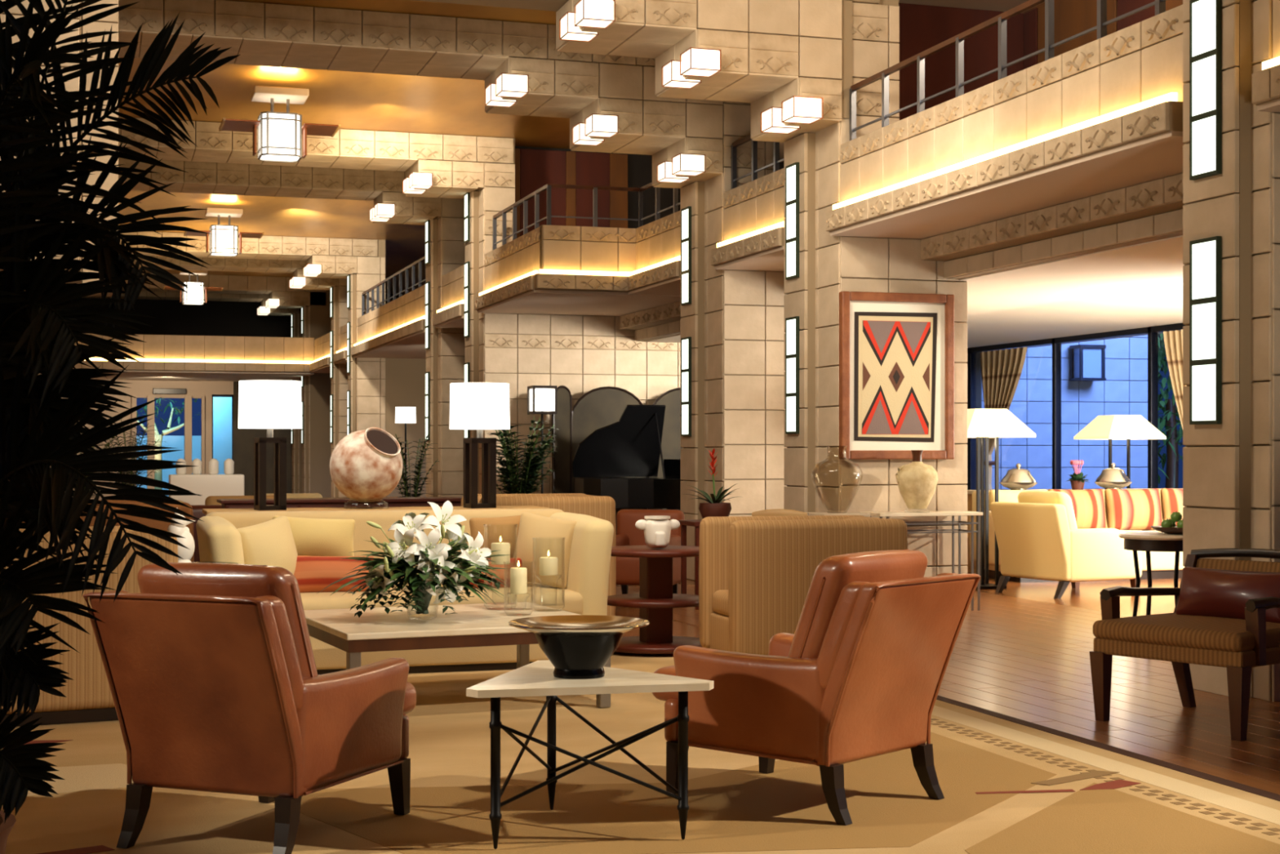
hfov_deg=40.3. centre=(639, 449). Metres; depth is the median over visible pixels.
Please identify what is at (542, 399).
floor lamp
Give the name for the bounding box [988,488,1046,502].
cushion
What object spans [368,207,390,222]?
lamp
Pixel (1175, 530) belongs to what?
fruit bowl
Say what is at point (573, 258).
trim
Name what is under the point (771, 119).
lamp
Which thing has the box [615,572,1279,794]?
floor
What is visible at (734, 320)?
pillar
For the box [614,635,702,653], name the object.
table base
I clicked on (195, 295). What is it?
lantern
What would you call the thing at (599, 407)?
folding screen
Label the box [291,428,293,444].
wall light
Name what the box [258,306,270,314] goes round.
lamp
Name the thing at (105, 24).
pillar
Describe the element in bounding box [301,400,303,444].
wall light
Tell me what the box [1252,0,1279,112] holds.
trim
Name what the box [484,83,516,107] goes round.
lamp
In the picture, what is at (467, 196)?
wall light
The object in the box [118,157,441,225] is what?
trim
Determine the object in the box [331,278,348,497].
pillar
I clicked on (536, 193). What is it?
gallery railing
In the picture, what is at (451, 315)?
trim
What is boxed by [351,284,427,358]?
trim
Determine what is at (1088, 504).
cushion
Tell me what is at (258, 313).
lamp
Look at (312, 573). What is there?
pillow
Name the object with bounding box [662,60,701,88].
lamp
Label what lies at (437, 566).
flower arrangement
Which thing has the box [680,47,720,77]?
lamp
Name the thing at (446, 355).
pillar
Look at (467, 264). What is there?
wall light
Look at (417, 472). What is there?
potted palm
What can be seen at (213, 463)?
glass jar
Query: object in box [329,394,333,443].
wall light
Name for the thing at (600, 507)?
sofa
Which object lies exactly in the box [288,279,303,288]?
lamp
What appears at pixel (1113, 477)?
tureen
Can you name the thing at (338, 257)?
trim
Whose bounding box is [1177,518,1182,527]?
apple
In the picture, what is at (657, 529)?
pot
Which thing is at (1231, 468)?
pillar
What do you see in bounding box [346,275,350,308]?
wall light
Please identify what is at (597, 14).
lamp
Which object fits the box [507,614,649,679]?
bowl
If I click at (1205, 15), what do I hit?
wall light
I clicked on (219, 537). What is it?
sofa
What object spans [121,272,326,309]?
trim
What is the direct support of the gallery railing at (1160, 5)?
on the balcony at (1104, 114)
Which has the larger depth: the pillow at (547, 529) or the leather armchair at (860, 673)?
the pillow at (547, 529)
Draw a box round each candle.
[490,536,510,564]
[510,560,527,593]
[539,551,557,575]
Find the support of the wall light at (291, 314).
attached to the pillar at (297, 477)
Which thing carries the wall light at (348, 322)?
attached to the pillar at (376, 386)
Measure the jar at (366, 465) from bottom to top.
0.547 m
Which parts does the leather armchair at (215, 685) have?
leg, backrest, leg, leg, arm, leg, rail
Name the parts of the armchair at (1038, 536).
leg, backrest, seat, leg, leg, arm, leg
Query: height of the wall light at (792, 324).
1.020 m
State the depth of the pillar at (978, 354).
25.97 m
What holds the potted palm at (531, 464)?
on the floor
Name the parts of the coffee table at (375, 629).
leg, leg, leg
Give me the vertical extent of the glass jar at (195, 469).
0.360 m
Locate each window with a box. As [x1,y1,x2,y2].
[212,394,233,460]
[967,323,1186,489]
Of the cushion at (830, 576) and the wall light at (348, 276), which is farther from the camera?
the wall light at (348, 276)
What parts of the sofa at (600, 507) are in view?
arm, backrest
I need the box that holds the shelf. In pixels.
[607,593,698,608]
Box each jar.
[176,458,186,474]
[191,457,201,474]
[208,457,218,474]
[224,457,234,474]
[329,426,402,508]
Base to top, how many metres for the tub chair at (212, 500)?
0.860 m
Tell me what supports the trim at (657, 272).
attached to the pillar at (734, 320)
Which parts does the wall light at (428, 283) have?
pane, pane, pane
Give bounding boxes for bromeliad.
[680,448,739,518]
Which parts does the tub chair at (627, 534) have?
arm, leg, seat, arm, leg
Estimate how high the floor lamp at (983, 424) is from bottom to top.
1.735 m
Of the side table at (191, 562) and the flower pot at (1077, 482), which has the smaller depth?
the side table at (191, 562)
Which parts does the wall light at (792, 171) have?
pane, pane, pane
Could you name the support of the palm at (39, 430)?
on the rug
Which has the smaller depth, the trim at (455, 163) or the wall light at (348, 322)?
the trim at (455, 163)
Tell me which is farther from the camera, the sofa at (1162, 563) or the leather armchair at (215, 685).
the sofa at (1162, 563)
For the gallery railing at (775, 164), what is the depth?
16.76 m
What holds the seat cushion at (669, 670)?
on the leather armchair at (860, 673)
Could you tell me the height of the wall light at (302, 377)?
1.000 m
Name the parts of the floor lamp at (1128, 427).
lamp shade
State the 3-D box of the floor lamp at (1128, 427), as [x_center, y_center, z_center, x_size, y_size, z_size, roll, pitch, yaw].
[5.496,0.472,19.994,0.740,1.735,0.740,0,0,-17]
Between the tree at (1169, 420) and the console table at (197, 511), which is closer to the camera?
the console table at (197, 511)
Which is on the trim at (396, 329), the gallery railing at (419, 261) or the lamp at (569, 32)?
the gallery railing at (419, 261)
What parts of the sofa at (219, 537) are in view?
arm, backrest, arm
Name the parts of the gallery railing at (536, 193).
post, post, post, post, post, post, post, rail, rail, post, post, post, post, post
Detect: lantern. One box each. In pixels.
[163,270,223,305]
[183,208,263,256]
[218,85,341,162]
[1069,344,1106,381]
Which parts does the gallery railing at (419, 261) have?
post, post, post, post, post, post, rail, rail, post, post, post, post, post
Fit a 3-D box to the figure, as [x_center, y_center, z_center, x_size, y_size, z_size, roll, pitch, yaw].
[-2.533,0.475,9.633,0.160,0.317,0.120,0,0,-40]
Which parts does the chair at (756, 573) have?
seat, backrest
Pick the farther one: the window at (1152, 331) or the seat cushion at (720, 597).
the window at (1152, 331)
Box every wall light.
[291,314,293,337]
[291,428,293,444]
[301,306,303,334]
[301,376,303,386]
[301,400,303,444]
[329,286,333,318]
[329,330,333,378]
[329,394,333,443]
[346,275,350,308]
[346,321,350,373]
[346,390,350,435]
[425,219,430,265]
[425,281,430,349]
[425,371,430,439]
[463,192,470,243]
[463,261,470,337]
[463,362,470,438]
[680,206,691,305]
[680,337,691,435]
[785,162,799,279]
[785,315,799,434]
[1189,0,1222,180]
[1189,235,1222,424]
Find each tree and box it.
[136,397,200,489]
[1158,333,1186,488]
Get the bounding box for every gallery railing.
[361,256,426,315]
[492,182,680,250]
[731,134,784,189]
[848,0,1166,141]
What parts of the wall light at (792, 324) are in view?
pane, pane, pane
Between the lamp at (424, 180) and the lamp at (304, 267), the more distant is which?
the lamp at (304, 267)
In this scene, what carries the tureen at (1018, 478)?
on the table at (970, 492)
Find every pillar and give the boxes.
[0,0,118,296]
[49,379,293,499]
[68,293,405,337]
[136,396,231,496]
[292,309,303,493]
[302,289,331,497]
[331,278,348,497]
[347,239,427,497]
[426,198,466,497]
[465,138,680,509]
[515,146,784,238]
[680,101,786,580]
[784,0,967,577]
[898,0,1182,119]
[966,351,981,489]
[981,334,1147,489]
[1182,0,1279,701]
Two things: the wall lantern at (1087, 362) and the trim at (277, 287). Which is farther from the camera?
the trim at (277, 287)
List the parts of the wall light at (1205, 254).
pane, pane, pane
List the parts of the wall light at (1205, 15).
pane, pane, pane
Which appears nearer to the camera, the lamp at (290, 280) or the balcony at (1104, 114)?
the balcony at (1104, 114)
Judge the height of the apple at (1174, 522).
0.084 m
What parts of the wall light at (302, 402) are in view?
pane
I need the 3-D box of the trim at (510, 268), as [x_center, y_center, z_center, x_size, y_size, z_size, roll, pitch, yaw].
[-0.025,-2.175,21.838,3.543,0.770,3.090,0,0,-17]
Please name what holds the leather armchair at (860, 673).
on the rug
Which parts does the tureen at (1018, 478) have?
lid, knob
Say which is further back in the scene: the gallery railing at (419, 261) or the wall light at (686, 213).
the gallery railing at (419, 261)
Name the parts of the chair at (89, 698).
arm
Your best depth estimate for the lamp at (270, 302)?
41.16 m
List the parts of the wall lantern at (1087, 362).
glass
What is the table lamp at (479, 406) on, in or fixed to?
on the table at (206, 511)
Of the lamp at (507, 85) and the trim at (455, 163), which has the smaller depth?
the lamp at (507, 85)
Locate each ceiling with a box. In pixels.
[118,0,1044,293]
[645,235,1184,348]
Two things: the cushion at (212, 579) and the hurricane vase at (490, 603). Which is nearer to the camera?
the cushion at (212, 579)
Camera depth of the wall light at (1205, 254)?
9.57 m
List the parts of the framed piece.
frame rail, frame rail, frame rail, frame rail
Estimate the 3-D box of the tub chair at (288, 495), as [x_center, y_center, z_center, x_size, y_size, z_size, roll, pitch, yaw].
[-4.073,0.925,20.120,0.800,0.830,0.780,0,0,-9]
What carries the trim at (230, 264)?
attached to the pillar at (340, 380)
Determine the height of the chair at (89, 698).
0.920 m
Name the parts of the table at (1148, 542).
leg, leg, leg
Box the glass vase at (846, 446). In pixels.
[810,446,862,512]
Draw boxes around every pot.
[0,809,16,853]
[635,515,679,548]
[698,502,731,518]
[1066,459,1088,489]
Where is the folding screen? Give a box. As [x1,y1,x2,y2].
[551,385,683,534]
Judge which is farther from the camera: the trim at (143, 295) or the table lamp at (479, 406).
the trim at (143, 295)
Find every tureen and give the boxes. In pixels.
[1000,462,1037,489]
[1094,462,1132,488]
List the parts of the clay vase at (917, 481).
handle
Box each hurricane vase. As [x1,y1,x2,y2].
[483,523,517,609]
[503,560,533,615]
[532,537,564,611]
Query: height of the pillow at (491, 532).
0.308 m
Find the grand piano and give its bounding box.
[572,404,683,510]
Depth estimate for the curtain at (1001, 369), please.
24.80 m
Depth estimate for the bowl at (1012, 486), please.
18.87 m
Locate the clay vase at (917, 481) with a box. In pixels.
[895,449,937,512]
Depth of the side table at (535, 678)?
5.89 m
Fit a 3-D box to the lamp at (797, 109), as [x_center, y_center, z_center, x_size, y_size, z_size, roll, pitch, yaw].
[1.343,-2.810,14.435,0.263,0.172,0.263,0,0,-17]
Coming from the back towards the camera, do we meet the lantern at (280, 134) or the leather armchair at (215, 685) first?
the lantern at (280, 134)
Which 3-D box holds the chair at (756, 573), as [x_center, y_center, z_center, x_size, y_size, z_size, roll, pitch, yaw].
[1.012,0.875,10.896,1.149,0.900,0.748,0,0,-16]
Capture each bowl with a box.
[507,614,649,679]
[1000,482,1037,489]
[1094,481,1132,488]
[1150,525,1182,533]
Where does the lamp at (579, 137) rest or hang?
attached to the pillar at (734, 320)
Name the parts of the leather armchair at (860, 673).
rail, leg, arm, leg, arm, leg, backrest, leg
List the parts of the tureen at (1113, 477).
lid, knob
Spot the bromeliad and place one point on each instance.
(713, 507)
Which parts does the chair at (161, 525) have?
arm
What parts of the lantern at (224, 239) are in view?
copper plate, rod, glass, frame, copper plate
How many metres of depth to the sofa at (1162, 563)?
18.06 m
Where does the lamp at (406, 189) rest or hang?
attached to the pillar at (580, 353)
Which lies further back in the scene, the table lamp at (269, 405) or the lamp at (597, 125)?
the lamp at (597, 125)
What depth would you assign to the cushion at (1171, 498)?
18.79 m
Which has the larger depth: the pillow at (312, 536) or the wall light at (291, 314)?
the wall light at (291, 314)
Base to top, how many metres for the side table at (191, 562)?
0.690 m
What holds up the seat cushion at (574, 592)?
on the sofa at (219, 537)
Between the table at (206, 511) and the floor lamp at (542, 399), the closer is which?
the table at (206, 511)
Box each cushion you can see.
[137,562,317,677]
[300,587,415,609]
[317,674,416,714]
[398,582,583,614]
[652,665,678,701]
[712,589,728,617]
[787,550,927,657]
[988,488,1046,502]
[1017,490,1077,528]
[1048,488,1107,528]
[1093,612,1279,652]
[1104,488,1162,529]
[1120,529,1161,532]
[1160,488,1184,525]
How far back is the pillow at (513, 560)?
10.76 m
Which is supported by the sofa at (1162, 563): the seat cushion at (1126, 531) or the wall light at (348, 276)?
the seat cushion at (1126, 531)
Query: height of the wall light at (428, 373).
1.020 m
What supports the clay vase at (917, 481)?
on the console table at (957, 513)
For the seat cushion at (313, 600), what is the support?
on the sofa at (219, 537)
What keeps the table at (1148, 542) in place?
on the floor
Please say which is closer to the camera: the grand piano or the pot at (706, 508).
the pot at (706, 508)
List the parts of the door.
post, post, transom panel, post, post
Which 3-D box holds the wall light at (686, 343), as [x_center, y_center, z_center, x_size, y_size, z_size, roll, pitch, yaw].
[0.478,-0.650,18.030,0.030,1.020,0.249,0,0,-17]
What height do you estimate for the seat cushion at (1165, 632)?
0.118 m
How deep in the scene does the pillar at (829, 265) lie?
14.85 m
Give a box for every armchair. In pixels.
[83,562,416,853]
[652,549,981,825]
[990,490,1142,598]
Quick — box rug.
[0,651,1279,853]
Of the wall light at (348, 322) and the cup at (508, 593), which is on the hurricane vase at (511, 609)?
the cup at (508, 593)
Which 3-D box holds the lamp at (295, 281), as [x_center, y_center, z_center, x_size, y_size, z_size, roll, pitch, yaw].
[-7.065,-3.480,36.115,0.263,0.172,0.263,0,0,-17]
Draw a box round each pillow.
[237,515,297,574]
[272,515,355,555]
[293,555,374,592]
[469,515,520,558]
[469,557,522,587]
[513,511,576,588]
[1175,566,1279,622]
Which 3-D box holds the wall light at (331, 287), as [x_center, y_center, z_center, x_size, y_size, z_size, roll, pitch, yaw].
[-6.477,-3.095,36.633,0.030,0.650,0.249,0,0,-17]
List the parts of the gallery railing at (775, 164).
post, rail, post, rail, post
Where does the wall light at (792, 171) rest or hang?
attached to the pillar at (829, 265)
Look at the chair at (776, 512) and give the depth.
13.30 m
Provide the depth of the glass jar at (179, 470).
38.55 m
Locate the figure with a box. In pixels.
[167,507,195,562]
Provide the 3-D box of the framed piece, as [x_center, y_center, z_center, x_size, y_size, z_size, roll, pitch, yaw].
[2.167,-0.620,14.697,1.040,1.400,0.080,0,0,-17]
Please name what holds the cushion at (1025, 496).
on the armchair at (1038, 536)
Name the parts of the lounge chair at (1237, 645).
leg, arm post, arm rail, leg, seat rail, rail, panel, leg, arm post, arm rail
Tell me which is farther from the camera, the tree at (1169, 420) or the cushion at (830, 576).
the tree at (1169, 420)
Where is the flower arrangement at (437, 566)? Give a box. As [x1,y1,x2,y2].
[318,500,511,619]
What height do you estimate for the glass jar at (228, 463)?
0.360 m
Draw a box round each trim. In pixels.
[53,333,329,381]
[81,290,301,315]
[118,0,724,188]
[118,116,513,199]
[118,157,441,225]
[120,231,377,278]
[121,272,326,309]
[131,255,339,289]
[309,332,329,373]
[333,324,346,364]
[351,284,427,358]
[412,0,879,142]
[432,265,463,328]
[474,226,680,315]
[533,224,636,292]
[618,301,682,341]
[627,210,680,296]
[711,168,785,271]
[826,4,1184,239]
[920,173,1184,279]
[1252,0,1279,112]
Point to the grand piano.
(631, 446)
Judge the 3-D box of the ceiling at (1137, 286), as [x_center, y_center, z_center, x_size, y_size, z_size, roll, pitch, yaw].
[5.442,-1.530,16.572,6.140,0.160,18.400,0,0,-17]
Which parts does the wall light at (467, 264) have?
pane, pane, pane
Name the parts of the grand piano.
lid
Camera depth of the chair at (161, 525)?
12.14 m
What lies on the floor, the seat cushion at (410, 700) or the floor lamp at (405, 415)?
the floor lamp at (405, 415)
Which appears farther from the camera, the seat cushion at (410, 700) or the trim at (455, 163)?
the trim at (455, 163)
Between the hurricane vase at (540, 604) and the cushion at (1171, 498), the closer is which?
the hurricane vase at (540, 604)
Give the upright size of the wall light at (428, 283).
1.000 m
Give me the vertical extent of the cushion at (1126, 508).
0.451 m
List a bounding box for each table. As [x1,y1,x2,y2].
[168,474,244,505]
[191,561,238,564]
[202,505,549,515]
[303,601,610,707]
[466,659,713,848]
[607,545,702,653]
[859,510,982,610]
[966,488,1182,573]
[1118,532,1182,616]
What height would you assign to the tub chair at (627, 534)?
0.800 m
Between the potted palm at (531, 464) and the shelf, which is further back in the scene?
the potted palm at (531, 464)
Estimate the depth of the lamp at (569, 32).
14.29 m
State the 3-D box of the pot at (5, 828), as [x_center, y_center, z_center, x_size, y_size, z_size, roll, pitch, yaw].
[-1.824,1.125,4.271,0.560,0.400,0.560,0,0,-17]
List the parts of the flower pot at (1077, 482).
pot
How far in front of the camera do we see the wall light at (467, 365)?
23.23 m
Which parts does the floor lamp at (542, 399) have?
frame, lamp shade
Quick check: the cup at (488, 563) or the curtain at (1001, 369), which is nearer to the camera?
the cup at (488, 563)
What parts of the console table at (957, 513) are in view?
cross rail, cross rail, leg, leg, leg, leg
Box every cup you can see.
[488,563,513,604]
[506,592,529,609]
[535,573,561,605]
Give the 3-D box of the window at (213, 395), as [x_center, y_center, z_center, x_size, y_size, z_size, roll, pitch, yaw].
[-10.747,-0.040,44.897,0.540,2.760,0.080,0,0,-17]
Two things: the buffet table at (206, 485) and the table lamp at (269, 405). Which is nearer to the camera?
the table lamp at (269, 405)
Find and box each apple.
[1160,518,1173,527]
[1167,517,1175,527]
[1170,510,1182,521]
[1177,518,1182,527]
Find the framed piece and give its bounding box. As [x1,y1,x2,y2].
[839,291,954,459]
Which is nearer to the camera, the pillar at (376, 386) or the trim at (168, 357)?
the pillar at (376, 386)
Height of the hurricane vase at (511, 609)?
0.285 m
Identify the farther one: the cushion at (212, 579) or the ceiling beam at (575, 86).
the ceiling beam at (575, 86)
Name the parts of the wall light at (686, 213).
pane, pane, pane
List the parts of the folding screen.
screen panel, edge trim, screen panel, edge trim, edge trim, screen panel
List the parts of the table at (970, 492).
panel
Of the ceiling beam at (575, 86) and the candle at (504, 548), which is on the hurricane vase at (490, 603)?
the candle at (504, 548)
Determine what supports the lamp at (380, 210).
attached to the pillar at (446, 355)
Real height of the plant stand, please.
0.740 m
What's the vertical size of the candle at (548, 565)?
0.135 m
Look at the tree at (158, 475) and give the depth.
48.18 m
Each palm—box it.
[0,0,239,853]
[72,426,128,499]
[97,418,166,488]
[395,433,439,497]
[485,416,558,493]
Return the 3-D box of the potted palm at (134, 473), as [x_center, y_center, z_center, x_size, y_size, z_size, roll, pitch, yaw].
[-8.993,0.407,30.754,1.328,1.867,1.472,0,0,0]
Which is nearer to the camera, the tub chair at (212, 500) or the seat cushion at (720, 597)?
the seat cushion at (720, 597)
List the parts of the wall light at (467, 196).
pane, pane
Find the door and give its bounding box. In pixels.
[131,388,204,488]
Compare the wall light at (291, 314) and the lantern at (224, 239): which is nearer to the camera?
the lantern at (224, 239)
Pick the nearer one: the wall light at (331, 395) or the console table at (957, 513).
the console table at (957, 513)
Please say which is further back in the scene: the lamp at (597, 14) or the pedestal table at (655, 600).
the lamp at (597, 14)
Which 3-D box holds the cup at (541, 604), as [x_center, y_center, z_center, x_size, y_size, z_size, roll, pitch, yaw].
[-0.504,0.773,9.627,0.141,0.165,0.141,0,0,-17]
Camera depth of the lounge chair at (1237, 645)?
8.34 m
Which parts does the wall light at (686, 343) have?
pane, pane, pane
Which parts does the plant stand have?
leg, leg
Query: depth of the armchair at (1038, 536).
15.96 m
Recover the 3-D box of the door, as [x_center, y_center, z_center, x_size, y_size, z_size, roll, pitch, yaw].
[-12.025,-0.110,44.461,1.800,2.900,0.250,0,0,-17]
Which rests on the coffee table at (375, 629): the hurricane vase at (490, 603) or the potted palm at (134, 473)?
the hurricane vase at (490, 603)
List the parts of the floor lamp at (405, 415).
lamp shade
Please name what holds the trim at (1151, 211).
attached to the pillar at (1231, 468)
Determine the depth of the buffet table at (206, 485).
38.50 m
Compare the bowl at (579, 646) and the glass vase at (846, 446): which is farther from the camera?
the glass vase at (846, 446)
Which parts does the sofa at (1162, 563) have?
arm, backrest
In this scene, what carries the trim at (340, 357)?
attached to the pillar at (376, 386)
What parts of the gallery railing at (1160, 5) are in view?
post, post, post, rail, post, post, post, post, post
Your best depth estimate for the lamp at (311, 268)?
33.52 m
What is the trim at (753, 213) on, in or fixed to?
attached to the pillar at (734, 320)
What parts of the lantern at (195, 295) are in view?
copper plate, frame, glass, copper plate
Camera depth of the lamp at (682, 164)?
17.10 m
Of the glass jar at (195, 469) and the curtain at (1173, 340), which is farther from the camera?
the glass jar at (195, 469)
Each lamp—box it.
[238,380,302,510]
[257,307,268,315]
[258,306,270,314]
[265,300,277,308]
[266,298,279,306]
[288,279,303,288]
[291,276,306,286]
[303,266,318,276]
[306,263,321,274]
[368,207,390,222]
[373,203,395,217]
[395,406,416,493]
[402,177,426,194]
[408,172,432,189]
[449,382,510,508]
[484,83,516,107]
[495,72,528,97]
[527,385,556,493]
[559,11,598,42]
[572,122,604,146]
[574,0,615,28]
[585,113,618,137]
[657,160,689,182]
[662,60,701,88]
[671,153,705,176]
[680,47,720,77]
[760,106,800,133]
[781,95,822,124]
[967,408,1035,589]
[1073,414,1166,488]
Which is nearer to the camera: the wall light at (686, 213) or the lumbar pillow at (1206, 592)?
the lumbar pillow at (1206, 592)
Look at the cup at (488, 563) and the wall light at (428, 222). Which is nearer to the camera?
the cup at (488, 563)
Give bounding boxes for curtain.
[980,346,1026,489]
[1163,329,1186,429]
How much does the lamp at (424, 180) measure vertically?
0.172 m
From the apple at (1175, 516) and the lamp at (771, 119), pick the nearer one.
the apple at (1175, 516)
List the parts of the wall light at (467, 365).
pane, pane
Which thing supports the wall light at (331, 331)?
attached to the pillar at (340, 380)
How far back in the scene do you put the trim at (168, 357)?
39.99 m
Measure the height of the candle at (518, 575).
0.175 m
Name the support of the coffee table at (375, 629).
on the rug
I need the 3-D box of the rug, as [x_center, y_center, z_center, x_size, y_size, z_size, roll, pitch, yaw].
[-1.935,1.332,6.949,8.245,0.014,8.420,0,0,-17]
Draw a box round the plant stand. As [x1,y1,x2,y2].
[678,519,702,609]
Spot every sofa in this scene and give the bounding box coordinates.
[195,508,613,674]
[969,488,1184,582]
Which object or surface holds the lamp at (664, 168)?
attached to the pillar at (734, 320)
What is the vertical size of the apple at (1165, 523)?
0.084 m
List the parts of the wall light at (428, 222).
pane, pane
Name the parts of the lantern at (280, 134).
copper plate, rod, glass, frame, rod, copper plate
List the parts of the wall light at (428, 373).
pane, pane, pane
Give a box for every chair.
[0,525,177,726]
[22,499,194,561]
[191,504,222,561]
[204,495,274,505]
[266,493,322,497]
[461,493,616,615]
[615,509,684,594]
[698,515,907,654]
[751,508,808,515]
[1088,547,1279,741]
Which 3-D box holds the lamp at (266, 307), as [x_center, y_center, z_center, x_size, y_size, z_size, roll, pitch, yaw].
[-8.816,-3.480,41.728,0.263,0.172,0.263,0,0,-17]
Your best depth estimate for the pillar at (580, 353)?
23.08 m
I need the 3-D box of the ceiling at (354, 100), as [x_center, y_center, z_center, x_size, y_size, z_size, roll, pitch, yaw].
[-4.613,-4.150,25.535,12.800,0.100,41.500,0,0,-17]
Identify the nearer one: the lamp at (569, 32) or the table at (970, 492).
the lamp at (569, 32)
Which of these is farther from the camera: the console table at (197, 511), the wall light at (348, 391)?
the wall light at (348, 391)
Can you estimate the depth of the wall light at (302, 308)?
41.71 m

